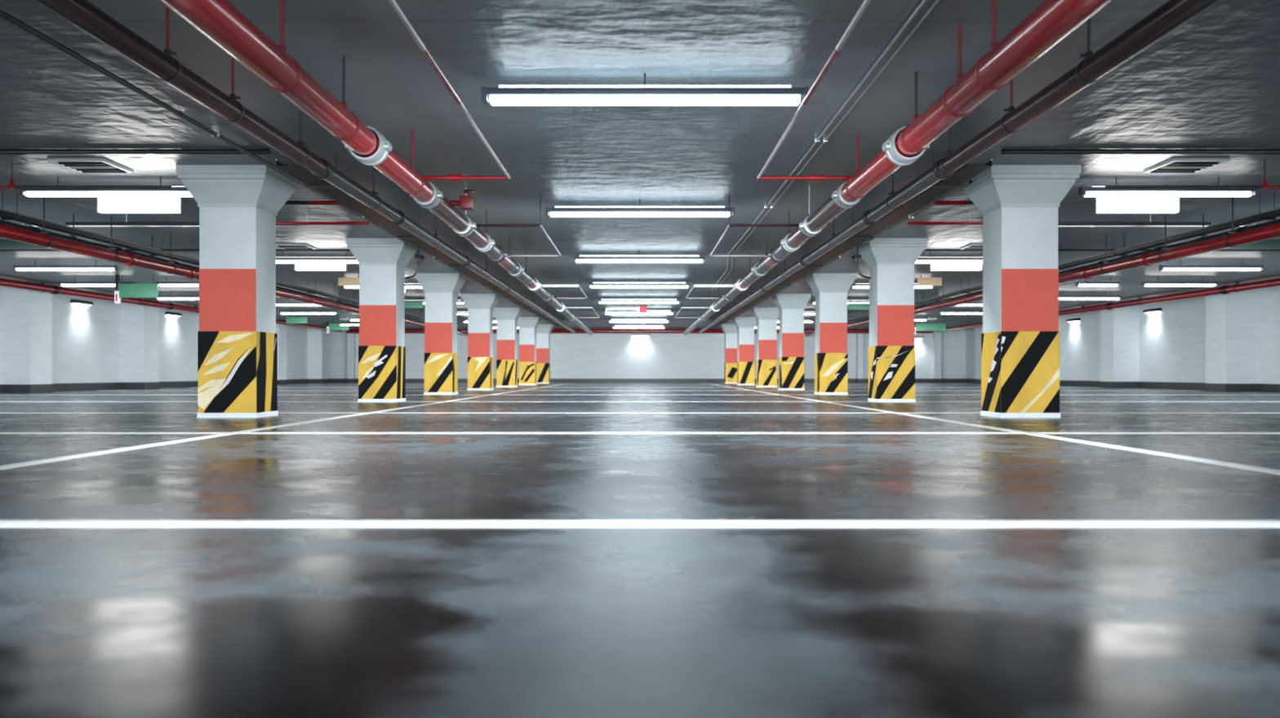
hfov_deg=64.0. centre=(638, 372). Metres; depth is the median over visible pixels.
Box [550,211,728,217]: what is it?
diffuser
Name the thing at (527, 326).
concrete pillar
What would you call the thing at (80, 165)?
ceiling vent
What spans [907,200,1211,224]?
pipe
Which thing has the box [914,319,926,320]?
diffuser
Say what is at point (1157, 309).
light
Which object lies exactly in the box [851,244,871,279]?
junction box
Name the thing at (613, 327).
diffuser
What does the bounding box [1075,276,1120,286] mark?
tube light
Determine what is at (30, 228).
pipe
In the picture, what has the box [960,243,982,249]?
ceiling vent
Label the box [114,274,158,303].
hanging sign
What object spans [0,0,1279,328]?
ceiling
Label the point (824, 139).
pipe
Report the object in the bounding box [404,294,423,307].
sign
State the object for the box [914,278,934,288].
tube light
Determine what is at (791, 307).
concrete pillar
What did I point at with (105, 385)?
baseboard
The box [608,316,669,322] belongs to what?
tube light
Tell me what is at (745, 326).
concrete pillar
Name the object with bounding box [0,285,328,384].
wall
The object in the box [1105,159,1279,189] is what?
pipe
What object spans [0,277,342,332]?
pipe
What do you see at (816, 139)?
pipe
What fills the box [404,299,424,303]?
tube light
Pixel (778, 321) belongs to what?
tube light
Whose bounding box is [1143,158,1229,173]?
ceiling vent
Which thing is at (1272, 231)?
pipe
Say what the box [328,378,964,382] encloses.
baseboard
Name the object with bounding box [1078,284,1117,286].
diffuser
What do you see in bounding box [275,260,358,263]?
diffuser
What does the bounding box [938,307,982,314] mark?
tube light
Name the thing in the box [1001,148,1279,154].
conduit
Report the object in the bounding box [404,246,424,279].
pipe
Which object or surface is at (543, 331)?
concrete pillar
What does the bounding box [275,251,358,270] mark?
tube light
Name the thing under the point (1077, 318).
light
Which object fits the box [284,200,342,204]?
pipe
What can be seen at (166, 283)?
tube light
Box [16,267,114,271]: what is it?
diffuser
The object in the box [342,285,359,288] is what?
tube light
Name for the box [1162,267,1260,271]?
diffuser
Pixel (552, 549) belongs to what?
floor
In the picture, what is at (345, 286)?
diffuser
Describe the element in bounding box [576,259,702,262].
diffuser
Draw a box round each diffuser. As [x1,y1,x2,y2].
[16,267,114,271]
[25,191,192,196]
[61,284,115,286]
[157,297,199,299]
[159,284,198,286]
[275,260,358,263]
[275,303,321,306]
[280,312,335,314]
[344,285,422,288]
[489,94,799,105]
[498,84,791,87]
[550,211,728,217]
[555,205,724,207]
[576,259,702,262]
[579,255,698,256]
[590,284,688,288]
[593,282,684,283]
[599,301,679,303]
[601,298,676,299]
[605,312,672,314]
[609,320,667,322]
[613,327,664,328]
[813,302,869,303]
[853,285,932,288]
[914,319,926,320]
[915,260,982,263]
[941,312,982,314]
[955,303,982,306]
[1058,297,1119,299]
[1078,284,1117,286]
[1084,191,1251,196]
[1144,284,1215,286]
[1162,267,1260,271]
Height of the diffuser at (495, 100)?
0.054 m
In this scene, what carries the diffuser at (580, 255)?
attached to the tube light at (581, 259)
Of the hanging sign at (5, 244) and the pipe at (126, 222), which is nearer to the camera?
the pipe at (126, 222)
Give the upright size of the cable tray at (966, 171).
0.362 m
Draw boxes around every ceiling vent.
[47,158,133,173]
[275,243,316,249]
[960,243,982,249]
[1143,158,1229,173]
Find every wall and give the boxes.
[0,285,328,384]
[328,328,965,378]
[965,285,1279,383]
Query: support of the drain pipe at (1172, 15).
hanging from the ceiling
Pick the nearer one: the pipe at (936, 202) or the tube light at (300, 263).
the pipe at (936, 202)
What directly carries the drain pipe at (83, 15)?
hanging from the ceiling
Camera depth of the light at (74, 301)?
29.60 m
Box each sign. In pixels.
[0,239,56,249]
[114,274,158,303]
[286,314,307,323]
[326,321,348,333]
[337,275,359,285]
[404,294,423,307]
[605,306,646,313]
[848,294,869,309]
[914,319,946,333]
[917,275,942,285]
[1222,239,1279,249]
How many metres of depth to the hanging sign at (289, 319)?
38.97 m
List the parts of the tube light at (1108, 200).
lamp panel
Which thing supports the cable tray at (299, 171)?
hanging from the ceiling
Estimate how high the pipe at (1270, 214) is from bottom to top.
0.352 m
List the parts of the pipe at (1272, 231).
hanger rod, hanger rod, hanger rod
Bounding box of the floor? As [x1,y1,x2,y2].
[0,382,1279,717]
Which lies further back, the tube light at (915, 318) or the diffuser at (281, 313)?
the tube light at (915, 318)
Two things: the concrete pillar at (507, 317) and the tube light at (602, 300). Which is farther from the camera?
the concrete pillar at (507, 317)
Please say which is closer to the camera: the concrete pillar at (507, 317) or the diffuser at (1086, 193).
the diffuser at (1086, 193)
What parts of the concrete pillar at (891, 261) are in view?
red panel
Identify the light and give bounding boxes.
[13,258,118,271]
[19,176,192,213]
[58,276,135,286]
[70,299,93,305]
[155,276,199,286]
[155,295,199,299]
[165,311,182,315]
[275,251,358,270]
[275,302,321,306]
[279,311,337,314]
[338,322,359,324]
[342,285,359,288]
[348,317,359,320]
[404,283,422,288]
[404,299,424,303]
[457,299,463,303]
[457,311,467,315]
[462,320,497,322]
[480,73,808,105]
[545,198,734,217]
[572,249,706,262]
[587,282,690,288]
[596,298,680,303]
[603,310,674,314]
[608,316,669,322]
[612,323,666,328]
[631,333,649,335]
[777,320,814,322]
[804,311,814,315]
[810,299,869,303]
[849,283,869,288]
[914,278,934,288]
[914,317,928,320]
[915,251,982,270]
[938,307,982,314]
[955,302,982,306]
[1058,295,1121,299]
[1066,317,1080,321]
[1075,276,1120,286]
[1078,176,1257,213]
[1141,276,1217,286]
[1142,307,1161,312]
[1159,258,1263,271]
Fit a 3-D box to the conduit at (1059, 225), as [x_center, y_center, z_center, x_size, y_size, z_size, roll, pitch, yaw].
[10.655,-2.271,15.800,10.710,0.050,0.036,0,0,0]
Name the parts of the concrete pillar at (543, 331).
red panel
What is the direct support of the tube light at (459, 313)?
hanging from the ceiling
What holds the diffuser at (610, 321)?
attached to the tube light at (638, 320)
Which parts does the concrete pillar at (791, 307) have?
red panel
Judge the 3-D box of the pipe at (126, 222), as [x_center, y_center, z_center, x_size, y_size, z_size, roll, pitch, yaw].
[-5.590,-2.132,13.600,4.020,0.330,0.040,0,0,0]
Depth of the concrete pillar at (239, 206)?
11.49 m
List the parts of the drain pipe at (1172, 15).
hanger rod, hanger rod, hanger rod, hanger rod, hanger rod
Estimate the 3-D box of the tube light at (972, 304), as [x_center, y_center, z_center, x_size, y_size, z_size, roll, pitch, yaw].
[10.200,-2.181,31.500,2.024,0.232,0.108,0,0,0]
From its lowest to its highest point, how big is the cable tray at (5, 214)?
0.352 m
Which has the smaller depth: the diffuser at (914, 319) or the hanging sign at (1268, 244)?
the hanging sign at (1268, 244)
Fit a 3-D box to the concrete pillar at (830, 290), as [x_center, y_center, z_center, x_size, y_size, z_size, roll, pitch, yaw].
[4.527,-0.897,24.080,0.997,2.800,0.997,0,0,0]
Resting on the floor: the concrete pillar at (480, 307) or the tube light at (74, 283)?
the concrete pillar at (480, 307)
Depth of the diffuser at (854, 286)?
24.96 m
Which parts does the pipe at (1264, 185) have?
hanger rod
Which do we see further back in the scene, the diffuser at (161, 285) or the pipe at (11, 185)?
the diffuser at (161, 285)
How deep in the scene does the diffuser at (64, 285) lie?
24.36 m
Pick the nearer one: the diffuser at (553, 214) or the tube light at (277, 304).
the diffuser at (553, 214)
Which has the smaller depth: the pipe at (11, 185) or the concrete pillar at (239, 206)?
the pipe at (11, 185)
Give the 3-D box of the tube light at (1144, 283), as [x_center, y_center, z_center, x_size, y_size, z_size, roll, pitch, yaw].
[12.900,-2.181,24.400,1.774,0.232,0.108,0,0,0]
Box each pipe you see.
[0,159,171,189]
[0,196,467,336]
[0,213,462,331]
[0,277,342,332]
[33,0,575,333]
[65,200,368,224]
[160,0,599,334]
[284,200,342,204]
[346,328,933,333]
[675,0,1111,334]
[698,0,1221,333]
[804,196,1279,337]
[847,213,1279,324]
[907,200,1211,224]
[934,200,974,204]
[936,278,1279,332]
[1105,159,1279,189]
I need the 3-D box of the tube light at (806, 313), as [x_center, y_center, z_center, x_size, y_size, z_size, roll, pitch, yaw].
[6.200,-2.181,36.400,2.044,0.232,0.108,0,0,0]
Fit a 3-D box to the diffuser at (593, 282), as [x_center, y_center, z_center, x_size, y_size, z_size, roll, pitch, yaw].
[0.020,-2.184,24.840,2.230,0.025,0.084,0,0,0]
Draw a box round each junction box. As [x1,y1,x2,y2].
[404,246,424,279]
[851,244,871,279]
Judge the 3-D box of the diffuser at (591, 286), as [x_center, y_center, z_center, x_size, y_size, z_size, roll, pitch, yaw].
[0.020,-2.092,24.840,2.370,0.054,0.119,0,0,0]
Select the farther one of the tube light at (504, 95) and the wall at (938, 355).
the wall at (938, 355)
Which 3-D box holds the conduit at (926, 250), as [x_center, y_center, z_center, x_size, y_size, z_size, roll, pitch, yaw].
[10.655,-2.270,18.900,10.710,0.052,0.040,0,0,0]
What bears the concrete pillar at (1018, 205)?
on the floor
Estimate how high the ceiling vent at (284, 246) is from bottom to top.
0.040 m
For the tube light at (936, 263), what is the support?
hanging from the ceiling
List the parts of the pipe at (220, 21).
hanger rod, hanger rod, hanger rod, valve handle, hanger rod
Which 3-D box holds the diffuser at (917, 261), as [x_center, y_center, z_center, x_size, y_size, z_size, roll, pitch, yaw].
[6.100,-2.092,19.300,1.920,0.054,0.085,0,0,0]
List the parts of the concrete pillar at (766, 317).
red panel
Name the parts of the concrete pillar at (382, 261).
red panel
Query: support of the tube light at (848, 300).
hanging from the ceiling
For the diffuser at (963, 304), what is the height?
0.054 m
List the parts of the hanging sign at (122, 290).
plate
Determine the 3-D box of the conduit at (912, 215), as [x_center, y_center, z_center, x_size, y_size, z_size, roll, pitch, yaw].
[3.860,-2.245,28.950,0.068,0.102,34.100,0,0,0]
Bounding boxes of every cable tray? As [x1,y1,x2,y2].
[0,191,462,328]
[275,152,566,328]
[707,152,992,328]
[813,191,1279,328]
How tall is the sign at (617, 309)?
0.325 m
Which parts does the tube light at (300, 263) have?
lamp panel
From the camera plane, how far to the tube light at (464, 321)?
42.05 m
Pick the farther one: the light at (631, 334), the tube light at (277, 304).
the light at (631, 334)
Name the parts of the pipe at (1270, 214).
hanger rod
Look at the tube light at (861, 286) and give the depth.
24.95 m
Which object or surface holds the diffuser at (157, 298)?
attached to the tube light at (160, 297)
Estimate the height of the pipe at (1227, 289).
0.259 m
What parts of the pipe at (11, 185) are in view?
hanger rod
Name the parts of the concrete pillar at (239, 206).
red panel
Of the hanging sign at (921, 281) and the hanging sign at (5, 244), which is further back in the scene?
the hanging sign at (921, 281)
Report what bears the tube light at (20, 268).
hanging from the ceiling
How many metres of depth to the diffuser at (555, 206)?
13.48 m
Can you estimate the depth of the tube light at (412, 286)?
24.96 m
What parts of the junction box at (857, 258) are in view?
hanger rod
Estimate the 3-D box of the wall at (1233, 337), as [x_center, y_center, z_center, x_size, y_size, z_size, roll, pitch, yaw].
[16.615,-0.897,21.950,1.170,2.800,61.900,0,0,0]
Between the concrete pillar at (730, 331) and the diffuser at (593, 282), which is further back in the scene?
the concrete pillar at (730, 331)
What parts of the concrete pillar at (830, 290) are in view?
red panel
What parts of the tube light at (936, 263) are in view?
lamp panel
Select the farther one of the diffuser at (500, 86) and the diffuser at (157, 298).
the diffuser at (157, 298)
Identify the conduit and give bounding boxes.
[0,8,551,324]
[0,148,271,154]
[0,248,351,251]
[20,223,295,226]
[724,180,972,324]
[924,248,1279,251]
[981,223,1256,226]
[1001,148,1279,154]
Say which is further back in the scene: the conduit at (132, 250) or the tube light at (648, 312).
the tube light at (648, 312)
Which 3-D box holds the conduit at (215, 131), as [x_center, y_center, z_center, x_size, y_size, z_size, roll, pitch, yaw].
[-3.920,-2.242,19.000,0.068,0.108,54.000,0,0,0]
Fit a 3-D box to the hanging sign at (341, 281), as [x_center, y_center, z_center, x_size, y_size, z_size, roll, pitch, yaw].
[-6.750,-2.170,24.000,0.560,0.253,0.060,0,0,0]
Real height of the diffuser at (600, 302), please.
0.054 m
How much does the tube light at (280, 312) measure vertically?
0.232 m
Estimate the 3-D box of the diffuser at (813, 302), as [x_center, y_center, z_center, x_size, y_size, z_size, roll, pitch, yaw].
[6.200,-2.092,30.700,1.920,0.054,0.085,0,0,0]
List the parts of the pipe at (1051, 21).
hanger rod, hanger rod, hanger rod, hanger rod, hanger rod, hanger rod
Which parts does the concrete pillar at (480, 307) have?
red panel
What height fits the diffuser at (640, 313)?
0.054 m
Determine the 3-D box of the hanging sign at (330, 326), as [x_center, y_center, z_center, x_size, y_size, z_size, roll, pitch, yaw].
[-13.502,-2.040,45.998,0.984,0.514,0.103,0,0,0]
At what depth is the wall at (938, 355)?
52.90 m
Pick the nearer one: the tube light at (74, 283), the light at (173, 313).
the tube light at (74, 283)
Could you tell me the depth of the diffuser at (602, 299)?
30.46 m
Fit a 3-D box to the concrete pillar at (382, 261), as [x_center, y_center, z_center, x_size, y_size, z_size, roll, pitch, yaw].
[-4.487,-0.897,17.944,0.997,2.800,0.997,0,0,0]
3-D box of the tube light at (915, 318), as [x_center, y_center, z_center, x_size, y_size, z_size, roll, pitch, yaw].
[10.500,-2.181,40.600,1.924,0.232,0.108,0,0,0]
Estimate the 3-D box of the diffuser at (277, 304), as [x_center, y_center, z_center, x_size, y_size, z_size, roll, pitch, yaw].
[-10.200,-2.092,31.500,1.900,0.054,0.085,0,0,0]
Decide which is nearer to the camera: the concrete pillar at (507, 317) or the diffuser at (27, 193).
the diffuser at (27, 193)
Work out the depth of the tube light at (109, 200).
11.94 m
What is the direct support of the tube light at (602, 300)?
hanging from the ceiling
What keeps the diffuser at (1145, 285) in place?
attached to the tube light at (1144, 283)
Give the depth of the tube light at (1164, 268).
20.66 m
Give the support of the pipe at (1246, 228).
hanging from the ceiling
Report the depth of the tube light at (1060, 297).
28.85 m
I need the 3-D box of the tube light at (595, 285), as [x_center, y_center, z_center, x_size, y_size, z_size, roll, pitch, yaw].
[0.020,-2.181,24.840,2.494,0.232,0.148,0,0,0]
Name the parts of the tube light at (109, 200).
lamp panel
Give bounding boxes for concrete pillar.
[175,164,296,417]
[346,237,417,401]
[415,272,466,394]
[460,293,499,390]
[493,306,522,386]
[516,316,541,385]
[536,324,554,383]
[720,324,737,383]
[733,316,756,385]
[751,306,779,386]
[772,293,811,390]
[806,272,856,394]
[858,237,928,401]
[962,164,1081,417]
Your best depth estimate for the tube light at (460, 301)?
30.66 m
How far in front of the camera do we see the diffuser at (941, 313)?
35.96 m
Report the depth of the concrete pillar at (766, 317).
36.03 m
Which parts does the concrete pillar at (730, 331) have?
red panel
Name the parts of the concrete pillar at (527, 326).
red panel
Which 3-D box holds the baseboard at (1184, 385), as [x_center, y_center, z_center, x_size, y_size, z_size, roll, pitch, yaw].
[16.453,0.398,21.950,0.895,0.210,61.900,0,0,0]
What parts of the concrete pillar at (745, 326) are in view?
red panel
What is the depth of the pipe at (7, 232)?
15.13 m
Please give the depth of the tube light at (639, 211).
13.46 m
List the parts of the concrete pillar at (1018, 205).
red panel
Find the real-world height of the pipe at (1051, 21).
0.638 m
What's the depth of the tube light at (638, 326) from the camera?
47.41 m
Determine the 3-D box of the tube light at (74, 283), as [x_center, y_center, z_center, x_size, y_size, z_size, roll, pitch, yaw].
[-12.900,-2.181,24.400,1.774,0.232,0.108,0,0,0]
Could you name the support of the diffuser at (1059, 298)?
attached to the tube light at (1060, 297)
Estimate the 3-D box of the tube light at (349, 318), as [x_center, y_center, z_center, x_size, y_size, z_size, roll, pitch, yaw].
[-10.500,-2.181,40.600,1.924,0.232,0.108,0,0,0]
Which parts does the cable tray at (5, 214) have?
hanger rod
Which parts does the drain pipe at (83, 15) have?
hanger rod, hanger rod, hanger rod, hanger rod, hanger rod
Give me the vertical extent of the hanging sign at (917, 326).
0.632 m
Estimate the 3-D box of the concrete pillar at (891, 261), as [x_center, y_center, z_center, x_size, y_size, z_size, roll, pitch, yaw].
[4.432,-0.897,17.944,0.997,2.800,0.997,0,0,0]
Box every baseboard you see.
[0,378,328,392]
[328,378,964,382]
[964,378,1279,391]
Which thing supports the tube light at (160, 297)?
hanging from the ceiling
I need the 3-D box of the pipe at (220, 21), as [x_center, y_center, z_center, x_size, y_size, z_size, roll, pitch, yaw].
[-1.781,-1.978,18.750,1.083,0.638,54.500,0,0,0]
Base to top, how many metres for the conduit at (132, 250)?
0.052 m
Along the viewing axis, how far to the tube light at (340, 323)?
44.45 m
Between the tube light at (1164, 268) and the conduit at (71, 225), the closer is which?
the conduit at (71, 225)
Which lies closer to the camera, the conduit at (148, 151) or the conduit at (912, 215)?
the conduit at (148, 151)
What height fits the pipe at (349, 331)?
0.270 m
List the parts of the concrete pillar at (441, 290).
red panel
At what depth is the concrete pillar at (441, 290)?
23.76 m
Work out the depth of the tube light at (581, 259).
19.12 m
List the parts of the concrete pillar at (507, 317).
red panel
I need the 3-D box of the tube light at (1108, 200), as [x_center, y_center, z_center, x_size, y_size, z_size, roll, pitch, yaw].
[6.200,-2.086,11.992,2.044,0.422,0.124,0,0,0]
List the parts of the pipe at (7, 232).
hanger rod, hanger rod, hanger rod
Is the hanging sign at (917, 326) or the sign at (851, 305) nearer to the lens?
the sign at (851, 305)

